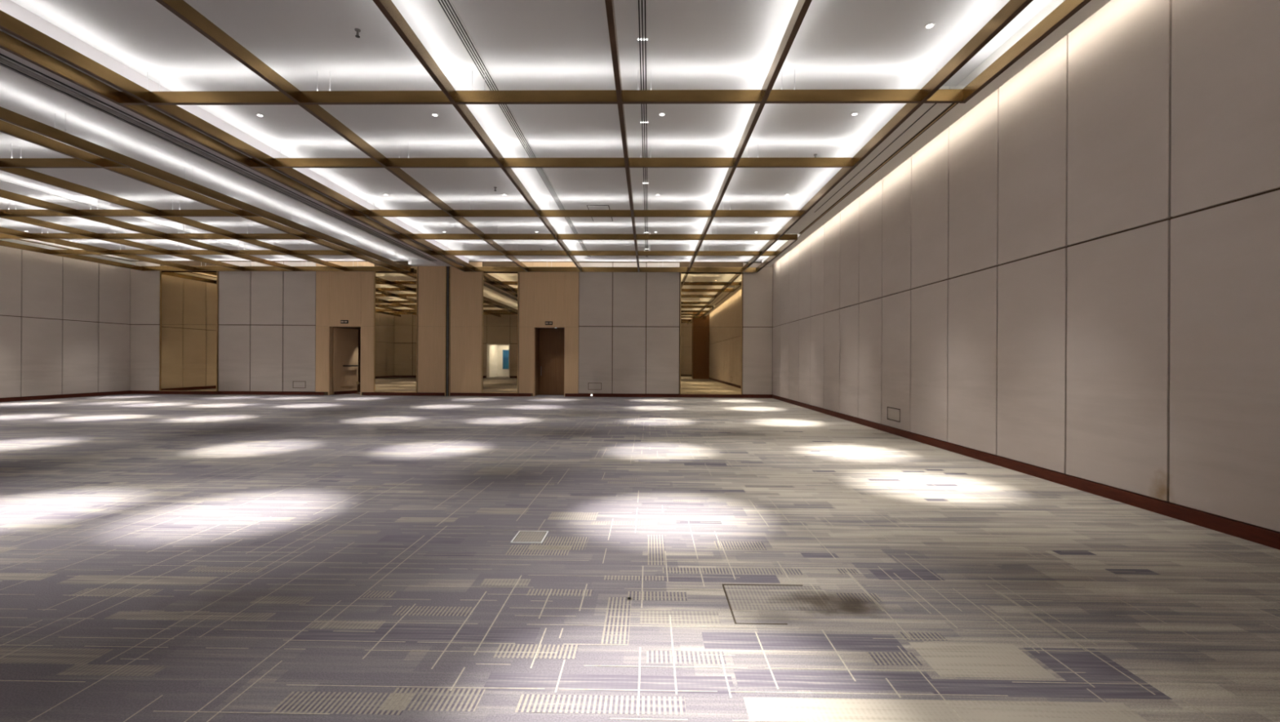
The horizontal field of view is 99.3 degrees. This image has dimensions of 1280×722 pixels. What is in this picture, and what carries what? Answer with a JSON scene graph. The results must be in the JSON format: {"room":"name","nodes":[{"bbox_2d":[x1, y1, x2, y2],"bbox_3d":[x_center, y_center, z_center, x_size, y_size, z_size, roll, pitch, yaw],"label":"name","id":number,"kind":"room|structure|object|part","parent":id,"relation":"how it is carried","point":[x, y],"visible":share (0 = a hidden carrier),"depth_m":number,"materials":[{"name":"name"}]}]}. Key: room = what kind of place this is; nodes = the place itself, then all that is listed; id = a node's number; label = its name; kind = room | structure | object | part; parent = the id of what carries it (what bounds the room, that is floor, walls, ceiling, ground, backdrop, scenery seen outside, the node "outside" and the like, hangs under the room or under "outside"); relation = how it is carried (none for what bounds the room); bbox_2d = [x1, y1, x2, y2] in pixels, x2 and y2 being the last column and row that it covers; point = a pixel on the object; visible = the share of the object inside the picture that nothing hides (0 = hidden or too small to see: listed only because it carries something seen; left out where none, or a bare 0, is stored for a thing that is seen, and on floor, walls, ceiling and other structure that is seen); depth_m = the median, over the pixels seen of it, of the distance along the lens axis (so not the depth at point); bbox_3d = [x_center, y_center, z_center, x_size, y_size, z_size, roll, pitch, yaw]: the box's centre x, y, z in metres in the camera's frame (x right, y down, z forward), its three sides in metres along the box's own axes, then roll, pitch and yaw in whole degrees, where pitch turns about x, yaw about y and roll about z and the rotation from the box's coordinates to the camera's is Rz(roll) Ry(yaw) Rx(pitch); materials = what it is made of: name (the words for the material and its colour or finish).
{"room":"exhibition hall","nodes":[
{"label":"exhibition hall","id":0,"kind":"room"},
{"bbox_2d":[0,239,130,398],"bbox_3d":[-21.841,-1.564,11.055,0.250,5.900,24.400,0,0,1],"label":"wall","id":1,"kind":"structure","parent":0,"point":[64,322],"depth_m":20.28,"materials":[{"name":"paint"}]},
{"bbox_3d":[-21.607,-2.877,18.327,0.030,2.646,1.306,0,0,1],"label":"fabric panel","id":2,"kind":"part","parent":1,"relation":"part of","materials":[{"name":"fabric"}]},
{"bbox_3d":[-21.621,-0.142,18.327,0.030,2.776,1.306,0,0,1],"label":"fabric panel","id":3,"kind":"part","parent":1,"relation":"part of","materials":[{"name":"fabric"}]},
{"bbox_3d":[-21.599,-0.142,19.657,0.030,2.776,1.306,0,0,1],"label":"fabric panel","id":4,"kind":"part","parent":1,"relation":"part of","materials":[{"name":"fabric"}]},
{"bbox_3d":[-21.585,-2.877,19.657,0.030,2.646,1.306,0,0,1],"label":"fabric panel","id":5,"kind":"part","parent":1,"relation":"part of","materials":[{"name":"fabric"}]},
{"bbox_2d":[0,391,129,401],"bbox_3d":[-21.740,1.322,11.053,0.042,0.130,23.800,0,0,1],"label":"baseboard","id":6,"kind":"structure","parent":1,"relation":"attached to","point":[73,395],"depth_m":20.26,"materials":[{"name":"brown wood"}]},
{"bbox_3d":[-21.578,-0.142,20.987,0.030,2.776,1.306,0,0,1],"label":"fabric panel","id":7,"kind":"part","parent":1,"relation":"part of","materials":[{"name":"fabric"}]},
{"bbox_3d":[-21.564,-2.877,20.987,0.030,2.646,1.306,0,0,1],"label":"fabric panel","id":8,"kind":"part","parent":1,"relation":"part of","materials":[{"name":"fabric"}]},
{"bbox_3d":[-21.556,-0.142,22.317,0.030,2.776,1.306,0,0,1],"label":"fabric panel","id":9,"kind":"part","parent":1,"relation":"part of","materials":[{"name":"fabric"}]},
{"bbox_3d":[-21.542,-2.877,22.317,0.030,2.646,1.306,0,0,1],"label":"fabric panel","id":10,"kind":"part","parent":1,"relation":"part of","materials":[{"name":"fabric"}]},
{"bbox_2d":[129,260,773,395],"bbox_3d":[-8.014,-1.492,22.858,27.420,5.900,0.250,0,0,1],"label":"wall","id":11,"kind":"structure","parent":0,"point":[622,329],"depth_m":22.73,"materials":[{"name":"beige"}]},
{"bbox_3d":[-20.891,-0.139,22.956,1.250,2.770,0.030,0,0,1],"label":"fabric panel","id":12,"kind":"part","parent":11,"relation":"part of","materials":[{"name":"fabric"}]},
{"bbox_3d":[-20.877,-2.874,22.956,1.250,2.640,0.030,0,0,1],"label":"fabric panel","id":13,"kind":"part","parent":11,"relation":"part of","materials":[{"name":"fabric"}]},
{"bbox_2d":[159,265,218,391],"bbox_3d":[-18.995,-1.364,22.910,2.460,5.270,0.060,0,0,1],"label":"wall mirror","id":14,"kind":"object","parent":11,"relation":"attached to","point":[188,353],"visible":0.91,"depth_m":22.90,"materials":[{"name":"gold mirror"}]},
{"bbox_3d":[-19.001,-0.139,22.923,2.390,2.771,0.034,0,0,1],"label":"pane","id":15,"kind":"part","parent":14,"relation":"part of","materials":[{"name":"mirror"}]},
{"bbox_3d":[-18.988,-2.751,22.923,2.390,2.436,0.034,0,0,1],"label":"pane","id":16,"kind":"part","parent":14,"relation":"part of","materials":[{"name":"mirror"}]},
{"bbox_2d":[129,390,324,395],"bbox_3d":[-17.399,1.345,22.893,8.280,0.130,0.042,0,0,1],"label":"baseboard","id":17,"kind":"structure","parent":11,"relation":"attached to","point":[131,391],"depth_m":22.87,"materials":[{"name":"brown wood"}]},
{"bbox_3d":[-17.057,-2.854,22.894,1.330,2.640,0.030,0,0,1],"label":"fabric panel","id":18,"kind":"part","parent":11,"relation":"part of","materials":[{"name":"fabric"}]},
{"bbox_3d":[-17.072,-0.119,22.894,1.330,2.770,0.030,0,0,1],"label":"fabric panel","id":19,"kind":"part","parent":11,"relation":"part of","materials":[{"name":"fabric"}]},
{"bbox_3d":[-15.682,-2.847,22.872,1.360,2.640,0.030,0,0,1],"label":"fabric panel","id":20,"kind":"part","parent":11,"relation":"part of","materials":[{"name":"fabric"}]},
{"bbox_3d":[-15.697,-0.112,22.872,1.360,2.770,0.030,0,0,1],"label":"fabric panel","id":21,"kind":"part","parent":11,"relation":"part of","materials":[{"name":"fabric"}]},
{"bbox_2d":[293,381,306,387],"bbox_3d":[-14.285,0.992,22.836,0.520,0.240,0.016,0,0,1],"label":"wall socket cover","id":22,"kind":"object","parent":11,"relation":"attached to","point":[295,384],"visible":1,"depth_m":22.83,"materials":[{"name":"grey metal"}]},
{"bbox_3d":[-14.293,-2.839,22.849,1.360,2.640,0.030,0,0,1],"label":"fabric panel","id":23,"kind":"part","parent":11,"relation":"part of","materials":[{"name":"fabric"}]},
{"bbox_3d":[-14.307,-0.104,22.849,1.360,2.770,0.030,0,0,1],"label":"fabric panel","id":24,"kind":"part","parent":11,"relation":"part of","materials":[{"name":"fabric"}]},
{"bbox_3d":[-13.332,-0.084,22.834,0.555,2.765,0.030,0,0,1],"label":"veneer panel","id":25,"kind":"part","parent":11,"relation":"part of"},
{"bbox_3d":[-13.318,-2.819,22.834,0.555,2.695,0.030,0,0,1],"label":"veneer panel","id":26,"kind":"part","parent":11,"relation":"part of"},
{"bbox_2d":[340,320,348,323],"bbox_3d":[-12.375,-1.639,22.776,0.300,0.140,0.058,0,0,1],"label":"exit sign","id":27,"kind":"object","parent":11,"relation":"attached to","point":[341,321],"visible":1,"depth_m":22.75,"materials":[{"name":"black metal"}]},
{"bbox_2d":[328,325,361,395],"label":"door","id":28,"kind":"structure","parent":11,"relation":"in","point":[344,341],"depth_m":23.57,"materials":[{"name":"beige wood"}]},
{"bbox_3d":[-12.818,1.368,23.689,0.060,0.130,1.240,0,0,19],"label":"trim","id":29,"kind":"part","parent":28,"relation":"part of","materials":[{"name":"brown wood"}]},
{"bbox_3d":[-12.358,-2.814,22.818,1.355,2.695,0.030,0,0,1],"label":"veneer panel","id":30,"kind":"part","parent":11,"relation":"part of","materials":[{"name":"wood"}]},
{"bbox_3d":[-11.422,-0.074,22.803,0.535,2.765,0.030,0,0,1],"label":"veneer panel","id":31,"kind":"part","parent":11,"relation":"part of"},
{"bbox_3d":[-11.408,-2.809,22.803,0.535,2.695,0.030,0,0,1],"label":"veneer panel","id":32,"kind":"part","parent":11,"relation":"part of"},
{"bbox_2d":[373,266,417,392],"bbox_3d":[-10.216,-1.318,22.768,1.820,5.270,0.060,0,0,1],"label":"wall mirror","id":33,"kind":"object","parent":11,"relation":"attached to","point":[395,293],"visible":0.86,"depth_m":22.77,"materials":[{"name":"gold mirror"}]},
{"bbox_3d":[-10.223,-0.094,22.781,1.750,2.771,0.034,0,0,1],"label":"pane","id":34,"kind":"part","parent":33,"relation":"part of","materials":[{"name":"mirror"}]},
{"bbox_3d":[-10.209,-2.705,22.781,1.750,2.436,0.034,0,0,1],"label":"pane","id":35,"kind":"part","parent":33,"relation":"part of","materials":[{"name":"mirror"}]},
{"bbox_2d":[363,391,444,395],"bbox_3d":[-9.880,1.384,22.772,3.420,0.130,0.042,0,0,1],"label":"baseboard","id":36,"kind":"structure","parent":11,"relation":"attached to","point":[364,393],"depth_m":22.75,"materials":[{"name":"brown wood"}]},
{"bbox_3d":[-8.723,-0.060,22.759,1.135,2.765,0.030,0,0,1],"label":"veneer panel","id":37,"kind":"part","parent":11,"relation":"part of","materials":[{"name":"wood"}]},
{"bbox_3d":[-8.709,-2.795,22.759,1.135,2.695,0.030,0,0,1],"label":"veneer panel","id":38,"kind":"part","parent":11,"relation":"part of","materials":[{"name":"wood"}]},
{"bbox_2d":[408,258,462,266],"bbox_3d":[-8.405,-4.069,22.544,2.220,0.210,0.450,0,0,1],"label":"trim","id":39,"kind":"structure","parent":11,"relation":"attached to","point":[414,262],"depth_m":22.34,"materials":[{"name":"paint"}]},
{"bbox_2d":[444,266,450,395],"bbox_3d":[-8.042,-1.252,22.742,0.210,5.420,0.042,0,0,1],"label":"trim","id":40,"kind":"structure","parent":11,"relation":"attached to","point":[447,269],"depth_m":22.73,"materials":[{"name":"gold metal"}]},
{"bbox_3d":[-7.273,-0.053,22.736,1.315,2.765,0.030,0,0,1],"label":"veneer panel","id":41,"kind":"part","parent":11,"relation":"part of","materials":[{"name":"wood"}]},
{"bbox_3d":[-7.259,-2.788,22.736,1.315,2.695,0.030,0,0,1],"label":"veneer panel","id":42,"kind":"part","parent":11,"relation":"part of","materials":[{"name":"wood"}]},
{"bbox_2d":[449,392,531,395],"bbox_3d":[-6.241,1.403,22.713,3.400,0.130,0.042,0,0,1],"label":"baseboard","id":43,"kind":"structure","parent":11,"relation":"attached to","point":[451,393],"depth_m":22.69,"materials":[{"name":"brown wood"}]},
{"bbox_2d":[481,266,519,393],"bbox_3d":[-5.827,-1.295,22.697,1.520,5.270,0.060,0,0,1],"label":"wall mirror","id":44,"kind":"object","parent":11,"relation":"attached to","point":[500,290],"visible":0.93,"depth_m":22.69,"materials":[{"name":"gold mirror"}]},
{"bbox_3d":[-5.833,-0.071,22.710,1.450,2.771,0.034,0,0,1],"label":"pane","id":45,"kind":"part","parent":44,"relation":"part of","materials":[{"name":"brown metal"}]},
{"bbox_3d":[-5.820,-2.682,22.710,1.450,2.436,0.034,0,0,1],"label":"pane","id":46,"kind":"part","parent":44,"relation":"part of","materials":[{"name":"clear mirror"}]},
{"bbox_3d":[-4.743,-0.040,22.695,0.615,2.765,0.030,0,0,1],"label":"veneer panel","id":47,"kind":"part","parent":11,"relation":"part of","materials":[{"name":"wood"}]},
{"bbox_3d":[-4.729,-2.775,22.695,0.615,2.695,0.030,0,0,1],"label":"veneer panel","id":48,"kind":"part","parent":11,"relation":"part of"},
{"bbox_2d":[533,326,564,396],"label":"door","id":49,"kind":"structure","parent":11,"relation":"in","point":[548,341],"depth_m":23.60,"materials":[{"name":"brown wood"}]},
{"bbox_2d":[545,321,552,324],"bbox_3d":[-3.791,-1.575,22.637,0.300,0.140,0.058,0,0,1],"label":"exit sign","id":50,"kind":"object","parent":11,"relation":"attached to","point":[546,322],"visible":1,"depth_m":22.61,"materials":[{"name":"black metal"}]},
{"bbox_3d":[-3.769,-2.770,22.679,1.295,2.695,0.030,0,0,1],"label":"veneer panel","id":51,"kind":"part","parent":11,"relation":"part of","materials":[{"name":"wood"}]},
{"bbox_3d":[-2.834,-2.765,22.664,0.565,2.695,0.030,0,0,1],"label":"veneer panel","id":52,"kind":"part","parent":11,"relation":"part of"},
{"bbox_3d":[-2.849,-0.030,22.664,0.565,2.765,0.030,0,0,1],"label":"veneer panel","id":53,"kind":"part","parent":11,"relation":"part of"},
{"bbox_2d":[587,382,601,389],"bbox_3d":[-1.884,1.053,22.635,0.545,0.241,0.016,0,0,1],"label":"wall socket cover","id":54,"kind":"object","parent":11,"relation":"attached to","point":[590,385],"visible":1,"depth_m":22.63,"materials":[{"name":"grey metal"}]},
{"bbox_3d":[-1.845,-2.775,22.648,1.380,2.640,0.030,0,0,1],"label":"fabric panel","id":55,"kind":"part","parent":11,"relation":"part of","materials":[{"name":"fabric"}]},
{"bbox_3d":[-1.859,-0.040,22.648,1.380,2.770,0.030,0,0,1],"label":"fabric panel","id":56,"kind":"part","parent":11,"relation":"part of","materials":[{"name":"fabric"}]},
{"bbox_3d":[-0.454,-0.032,22.625,1.370,2.770,0.030,0,0,1],"label":"fabric panel","id":57,"kind":"part","parent":11,"relation":"part of","materials":[{"name":"fabric"}]},
{"bbox_3d":[-0.440,-2.767,22.625,1.370,2.640,0.030,0,0,1],"label":"fabric panel","id":58,"kind":"part","parent":11,"relation":"part of","materials":[{"name":"fabric"}]},
{"bbox_3d":[0.941,-0.025,22.603,1.360,2.770,0.030,0,0,1],"label":"fabric panel","id":59,"kind":"part","parent":11,"relation":"part of","materials":[{"name":"fabric"}]},
{"bbox_3d":[0.955,-2.760,22.603,1.360,2.640,0.030,0,0,1],"label":"fabric panel","id":60,"kind":"part","parent":11,"relation":"part of","materials":[{"name":"fabric"}]},
{"bbox_2d":[564,393,772,397],"bbox_3d":[1.178,1.441,22.593,8.600,0.130,0.042,0,0,1],"label":"baseboard","id":61,"kind":"structure","parent":11,"relation":"attached to","point":[566,394],"depth_m":22.57,"materials":[{"name":"brown wood"}]},
{"bbox_2d":[680,271,742,394],"bbox_3d":[2.947,-1.250,22.555,2.570,5.270,0.060,0,0,1],"label":"wall mirror","id":62,"kind":"object","parent":11,"relation":"attached to","point":[711,303],"visible":0.82,"depth_m":22.55,"materials":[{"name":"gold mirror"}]},
{"bbox_3d":[2.954,-2.637,22.568,2.500,2.436,0.034,0,0,1],"label":"pane","id":63,"kind":"part","parent":62,"relation":"part of","materials":[{"name":"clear mirror"}]},
{"bbox_3d":[2.941,-0.025,22.568,2.500,2.771,0.034,0,0,1],"label":"pane","id":64,"kind":"part","parent":62,"relation":"part of","materials":[{"name":"clear mirror"}]},
{"bbox_3d":[4.880,-2.740,22.539,1.210,2.640,0.030,0,0,1],"label":"fabric panel","id":65,"kind":"part","parent":11,"relation":"part of","materials":[{"name":"fabric"}]},
{"bbox_3d":[4.865,-0.005,22.539,1.210,2.770,0.030,0,0,1],"label":"fabric panel","id":66,"kind":"part","parent":11,"relation":"part of","materials":[{"name":"fabric"}]},
{"bbox_2d":[0,0,1052,262],"bbox_3d":[-8.264,-4.233,6.485,27.620,0.120,33.100,0,0,1],"label":"ceiling","id":67,"kind":"structure","parent":0,"point":[524,45],"depth_m":8.88,"materials":[{"name":"paint"}]},
{"bbox_2d":[0,179,106,209],"bbox_3d":[-14.836,-4.204,13.855,0.087,0.011,2.451,0,0,1],"label":"ceiling vent","id":68,"kind":"object","parent":67,"relation":"in","point":[106,209],"depth_m":13.70,"materials":[{"name":"white metal"}]},
{"bbox_2d":[130,216,191,233],"bbox_3d":[-14.787,-4.203,16.861,0.088,0.011,2.025,0,0,1],"label":"ceiling vent","id":69,"kind":"object","parent":67,"relation":"in","point":[131,216],"depth_m":16.74,"materials":[{"name":"white metal"}]},
{"bbox_2d":[0,106,410,271],"bbox_3d":[-15.346,-3.975,11.027,11.384,0.470,23.355,0,0,1],"label":"lattice","id":70,"kind":"object","parent":67,"relation":"hanging from","point":[113,161],"visible":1,"depth_m":14.54,"materials":[{"name":"wood"}]},
{"bbox_2d":[212,239,249,249],"bbox_3d":[-14.741,-4.203,19.663,0.085,0.011,1.656,0,0,1],"label":"ceiling vent","id":71,"kind":"object","parent":67,"relation":"in","point":[212,239],"depth_m":19.63,"materials":[{"name":"white metal"}]},
{"bbox_2d":[0,0,468,265],"bbox_3d":[-7.808,-4.041,10.618,1.200,0.260,23.380,0,0,1],"label":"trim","id":72,"kind":"structure","parent":67,"relation":"attached to","point":[10,7],"depth_m":8.65,"materials":[{"name":"paint"}]},
{"bbox_2d":[0,53,436,261],"bbox_3d":[-8.250,-3.901,10.235,0.330,0.026,22.000,0,0,1],"label":"track","id":73,"kind":"object","parent":72,"relation":"attached to","point":[5,60],"visible":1,"depth_m":9.46,"materials":[{"name":"metal"}]},
{"bbox_2d":[255,113,264,116],"bbox_3d":[-6.430,-4.154,9.206,0.122,0.018,0.122,0,0,1],"label":"recessed light","id":74,"kind":"object","parent":67,"relation":"in","point":[257,114],"visible":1,"depth_m":9.19,"materials":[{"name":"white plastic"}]},
{"bbox_2d":[354,27,360,38],"bbox_3d":[-3.539,-4.106,6.819,0.070,0.086,0.070,0,0,1],"label":"sprinkler","id":75,"kind":"object","parent":67,"relation":"attached to","point":[357,30],"visible":1,"depth_m":6.81,"materials":[{"name":"grey metal"}]},
{"bbox_2d":[431,112,439,116],"bbox_3d":[-3.451,-4.139,9.157,0.122,0.018,0.122,0,0,1],"label":"recessed light","id":76,"kind":"object","parent":67,"relation":"in","point":[434,114],"visible":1,"depth_m":9.14,"materials":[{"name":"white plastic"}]},
{"bbox_2d":[435,0,500,90],"bbox_3d":[-2.238,-4.138,7.272,0.172,0.011,2.071,0,0,1],"label":"ceiling vent","id":77,"kind":"object","parent":67,"relation":"in","point":[454,19],"depth_m":7.05,"materials":[{"name":"white plastic"}]},
{"bbox_2d":[497,104,537,157],"bbox_3d":[-2.195,-4.138,9.910,0.171,0.011,2.253,0,0,1],"label":"ceiling vent","id":78,"kind":"object","parent":67,"relation":"in","point":[505,109],"depth_m":9.71,"materials":[{"name":"white plastic"}]},
{"bbox_2d":[0,0,1091,272],"bbox_3d":[-1.491,-3.903,6.753,12.130,0.470,31.455,0,0,1],"label":"lattice","id":79,"kind":"object","parent":67,"relation":"hanging from","point":[134,97],"visible":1,"depth_m":7.81,"materials":[{"name":"wood"}]},
{"bbox_2d":[534,167,565,209],"bbox_3d":[-2.141,-4.138,13.243,0.172,0.011,3.201,0,0,1],"label":"ceiling vent","id":80,"kind":"object","parent":67,"relation":"in","point":[541,172],"depth_m":12.96,"materials":[{"name":"white plastic"}]},
{"bbox_2d":[586,204,613,222],"bbox_3d":[-1.107,-4.121,15.270,0.590,0.031,1.640,0,0,1],"label":"ceiling hatch","id":81,"kind":"object","parent":67,"relation":"attached to","point":[589,206],"visible":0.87,"depth_m":14.75,"materials":[{"name":"paint"}]},
{"bbox_2d":[635,0,648,89],"bbox_3d":[0.039,-4.120,7.217,0.131,0.024,2.033,0,0,1],"label":"ceiling vent","id":82,"kind":"object","parent":67,"relation":"in","point":[642,27],"depth_m":7.03,"materials":[{"name":"white plastic"}]},
{"bbox_2d":[640,103,648,157],"bbox_3d":[0.079,-4.120,9.837,0.127,0.024,2.268,0,0,1],"label":"ceiling vent","id":83,"kind":"object","parent":67,"relation":"in","point":[643,107],"depth_m":9.66,"materials":[{"name":"white plastic"}]},
{"bbox_2d":[641,167,648,209],"bbox_3d":[0.130,-4.119,13.165,0.122,0.024,3.182,0,0,1],"label":"ceiling vent","id":84,"kind":"object","parent":67,"relation":"in","point":[645,170],"depth_m":12.92,"materials":[{"name":"white metal"}]},
{"bbox_2d":[658,112,665,115],"bbox_3d":[0.369,-4.119,9.096,0.122,0.018,0.122,0,0,1],"label":"recessed light","id":85,"kind":"object","parent":67,"relation":"in","point":[660,113],"visible":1,"depth_m":9.07,"materials":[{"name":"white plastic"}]},
{"bbox_2d":[850,111,858,115],"bbox_3d":[3.568,-4.103,9.044,0.122,0.018,0.122,0,0,1],"label":"recessed light","id":86,"kind":"object","parent":67,"relation":"in","point":[853,113],"visible":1,"depth_m":9.02,"materials":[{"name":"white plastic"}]},
{"bbox_2d":[924,22,935,28],"bbox_3d":[3.550,-4.103,6.664,0.122,0.018,0.122,0,0,1],"label":"recessed light","id":87,"kind":"object","parent":67,"relation":"in","point":[931,24],"visible":1,"depth_m":6.65,"materials":[{"name":"white plastic"}]},
{"bbox_2d":[761,0,1111,266],"bbox_3d":[4.515,-3.957,6.118,0.930,0.300,31.980,0,0,1],"label":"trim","id":88,"kind":"structure","parent":67,"relation":"attached to","point":[1092,6],"depth_m":8.83,"materials":[{"name":"paint"}]},
{"bbox_2d":[814,102,937,212],"bbox_3d":[4.421,-3.807,10.830,0.020,0.005,6.200,0,0,1],"label":"grille","id":89,"kind":"object","parent":88,"relation":"attached to","point":[935,103],"visible":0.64,"depth_m":9.85,"materials":[{"name":"black metal"}]},
{"bbox_2d":[798,102,958,234],"bbox_3d":[4.723,-3.803,12.025,0.085,0.010,8.600,0,0,1],"label":"grille","id":90,"kind":"object","parent":88,"relation":"attached to","point":[951,106],"visible":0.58,"depth_m":10.18,"materials":[{"name":"black metal"}]},
{"bbox_2d":[0,391,1279,721],"bbox_3d":[-8.270,1.456,7.935,27.420,0.002,36.000,0,0,1],"label":"floor","id":91,"kind":"structure","parent":0,"point":[346,557],"depth_m":3.80,"materials":[{"name":"carpet"}]},
{"bbox_2d":[355,381,359,393],"bbox_3d":[-12.343,1.161,23.803,0.260,0.550,0.260,0,0,1],"label":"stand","id":92,"kind":"object","parent":91,"relation":"on","point":[357,382],"visible":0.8,"depth_m":23.78,"materials":[{"name":"brown metal"}]},
{"bbox_2d":[510,530,548,542],"bbox_3d":[-0.933,1.492,4.621,0.260,0.006,0.310,0,0,1],"label":"floor hatch","id":93,"kind":"object","parent":91,"relation":"on","point":[522,536],"visible":1,"depth_m":4.61,"materials":[{"name":"white plastic"}]},
{"bbox_2d":[721,583,802,624],"bbox_3d":[0.817,1.503,3.382,0.540,0.003,0.550,0,0,1],"label":"floor hatch","id":94,"kind":"object","parent":91,"relation":"on","point":[732,614],"visible":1,"depth_m":3.46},
{"bbox_2d":[772,0,1279,532],"bbox_3d":[5.355,-1.422,6.314,0.250,5.900,33.000,0,0,1],"label":"wall","id":95,"kind":"structure","parent":0,"point":[1078,275],"depth_m":6.25,"materials":[{"name":"beige fabric"}]},
{"bbox_3d":[5.504,-2.736,21.883,0.030,2.648,1.300,0,0,1],"label":"fabric panel","id":96,"kind":"part","parent":95,"relation":"part of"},
{"bbox_3d":[5.490,-0.002,21.883,0.030,2.778,1.300,0,0,1],"label":"fabric panel","id":97,"kind":"part","parent":95,"relation":"part of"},
{"bbox_3d":[5.468,-0.002,20.561,0.030,2.778,1.300,0,0,1],"label":"fabric panel","id":98,"kind":"part","parent":95,"relation":"part of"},
{"bbox_3d":[5.483,-2.736,20.561,0.030,2.648,1.300,0,0,1],"label":"fabric panel","id":99,"kind":"part","parent":95,"relation":"part of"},
{"bbox_3d":[5.447,-0.002,19.239,0.030,2.778,1.300,0,0,1],"label":"fabric panel","id":100,"kind":"part","parent":95,"relation":"part of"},
{"bbox_3d":[5.461,-2.737,19.239,0.030,2.648,1.300,0,0,1],"label":"fabric panel","id":101,"kind":"part","parent":95,"relation":"part of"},
{"bbox_3d":[5.426,-0.002,17.918,0.030,2.778,1.300,0,0,1],"label":"fabric panel","id":102,"kind":"part","parent":95,"relation":"part of","materials":[{"name":"fabric"}]},
{"bbox_3d":[5.440,-2.737,17.918,0.030,2.648,1.300,0,0,1],"label":"fabric panel","id":103,"kind":"part","parent":95,"relation":"part of","materials":[{"name":"fabric"}]},
{"bbox_3d":[5.404,-0.002,16.596,0.030,2.778,1.300,0,0,1],"label":"fabric panel","id":104,"kind":"part","parent":95,"relation":"part of","materials":[{"name":"fabric"}]},
{"bbox_3d":[5.418,-2.737,16.596,0.030,2.648,1.300,0,0,1],"label":"fabric panel","id":105,"kind":"part","parent":95,"relation":"part of","materials":[{"name":"fabric"}]},
{"bbox_3d":[5.383,-0.002,15.274,0.030,2.778,1.300,0,0,1],"label":"fabric panel","id":106,"kind":"part","parent":95,"relation":"part of","materials":[{"name":"fabric"}]},
{"bbox_3d":[5.397,-2.737,15.274,0.030,2.648,1.300,0,0,1],"label":"fabric panel","id":107,"kind":"part","parent":95,"relation":"part of","materials":[{"name":"fabric"}]},
{"bbox_3d":[5.362,-0.002,13.952,0.030,2.778,1.300,0,0,1],"label":"fabric panel","id":108,"kind":"part","parent":95,"relation":"part of","materials":[{"name":"fabric"}]},
{"bbox_3d":[5.376,-2.737,13.952,0.030,2.648,1.300,0,0,1],"label":"fabric panel","id":109,"kind":"part","parent":95,"relation":"part of","materials":[{"name":"fabric"}]},
{"bbox_3d":[5.340,-0.002,12.630,0.030,2.778,1.300,0,0,1],"label":"fabric panel","id":110,"kind":"part","parent":95,"relation":"part of","materials":[{"name":"fabric"}]},
{"bbox_3d":[5.354,-2.737,12.630,0.030,2.648,1.300,0,0,1],"label":"fabric panel","id":111,"kind":"part","parent":95,"relation":"part of","materials":[{"name":"fabric"}]},
{"bbox_2d":[887,406,900,422],"bbox_3d":[5.301,1.111,11.347,0.016,0.268,0.570,0,0,1],"label":"wall socket cover","id":112,"kind":"object","parent":95,"relation":"attached to","point":[894,414],"visible":1,"depth_m":11.32,"materials":[{"name":"beige metal"}]},
{"bbox_3d":[5.319,-0.002,11.309,0.030,2.778,1.300,0,0,1],"label":"fabric panel","id":113,"kind":"part","parent":95,"relation":"part of","materials":[{"name":"fabric"}]},
{"bbox_3d":[5.333,-2.737,11.309,0.030,2.648,1.300,0,0,1],"label":"fabric panel","id":114,"kind":"part","parent":95,"relation":"part of","materials":[{"name":"fabric"}]},
{"bbox_3d":[5.297,-0.003,9.987,0.030,2.778,1.300,0,0,1],"label":"fabric panel","id":115,"kind":"part","parent":95,"relation":"part of","materials":[{"name":"fabric"}]},
{"bbox_3d":[5.311,-2.737,9.987,0.030,2.648,1.300,0,0,1],"label":"fabric panel","id":116,"kind":"part","parent":95,"relation":"part of","materials":[{"name":"fabric"}]},
{"bbox_3d":[5.276,-0.003,8.665,0.030,2.778,1.300,0,0,1],"label":"fabric panel","id":117,"kind":"part","parent":95,"relation":"part of","materials":[{"name":"fabric"}]},
{"bbox_3d":[5.290,-2.737,8.665,0.030,2.648,1.300,0,0,1],"label":"fabric panel","id":118,"kind":"part","parent":95,"relation":"part of","materials":[{"name":"fabric"}]},
{"bbox_2d":[772,394,1279,549],"bbox_3d":[5.224,1.462,6.316,0.042,0.130,32.400,0,0,1],"label":"baseboard","id":119,"kind":"structure","parent":95,"relation":"attached to","point":[1264,536],"depth_m":6.12,"materials":[{"name":"brown wood"}]},
{"bbox_3d":[5.255,-0.003,7.343,0.030,2.778,1.300,0,0,1],"label":"fabric panel","id":120,"kind":"part","parent":95,"relation":"part of","materials":[{"name":"fabric"}]},
{"bbox_3d":[5.269,-2.738,7.343,0.030,2.648,1.300,0,0,1],"label":"fabric panel","id":121,"kind":"part","parent":95,"relation":"part of","materials":[{"name":"fabric"}]},
{"bbox_3d":[5.233,-0.003,6.021,0.030,2.778,1.300,0,0,1],"label":"fabric panel","id":122,"kind":"part","parent":95,"relation":"part of","materials":[{"name":"fabric"}]},
{"bbox_3d":[5.247,-2.738,6.021,0.030,2.648,1.300,0,0,1],"label":"fabric panel","id":123,"kind":"part","parent":95,"relation":"part of","materials":[{"name":"fabric"}]},
{"bbox_3d":[5.212,-0.003,4.699,0.030,2.778,1.300,0,0,1],"label":"fabric panel","id":124,"kind":"part","parent":95,"relation":"part of","materials":[{"name":"fabric"}]},
{"bbox_3d":[5.226,-2.738,4.699,0.030,2.648,1.300,0,0,1],"label":"fabric panel","id":125,"kind":"part","parent":95,"relation":"part of","materials":[{"name":"fabric"}]},
{"bbox_3d":[-15.322,-1.530,-1.077,13.580,5.900,0.250,0,0,1],"label":"wall","id":126,"kind":"structure","parent":0,"visible":0},
{"bbox_2d":[0,239,135,265],"bbox_3d":[-21.212,-4.003,10.835,0.290,0.125,23.380,0,0,1],"label":"trim","id":127,"kind":"structure","parent":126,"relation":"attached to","point":[6,240],"depth_m":19.44,"materials":[{"name":"paint"}]}
]}

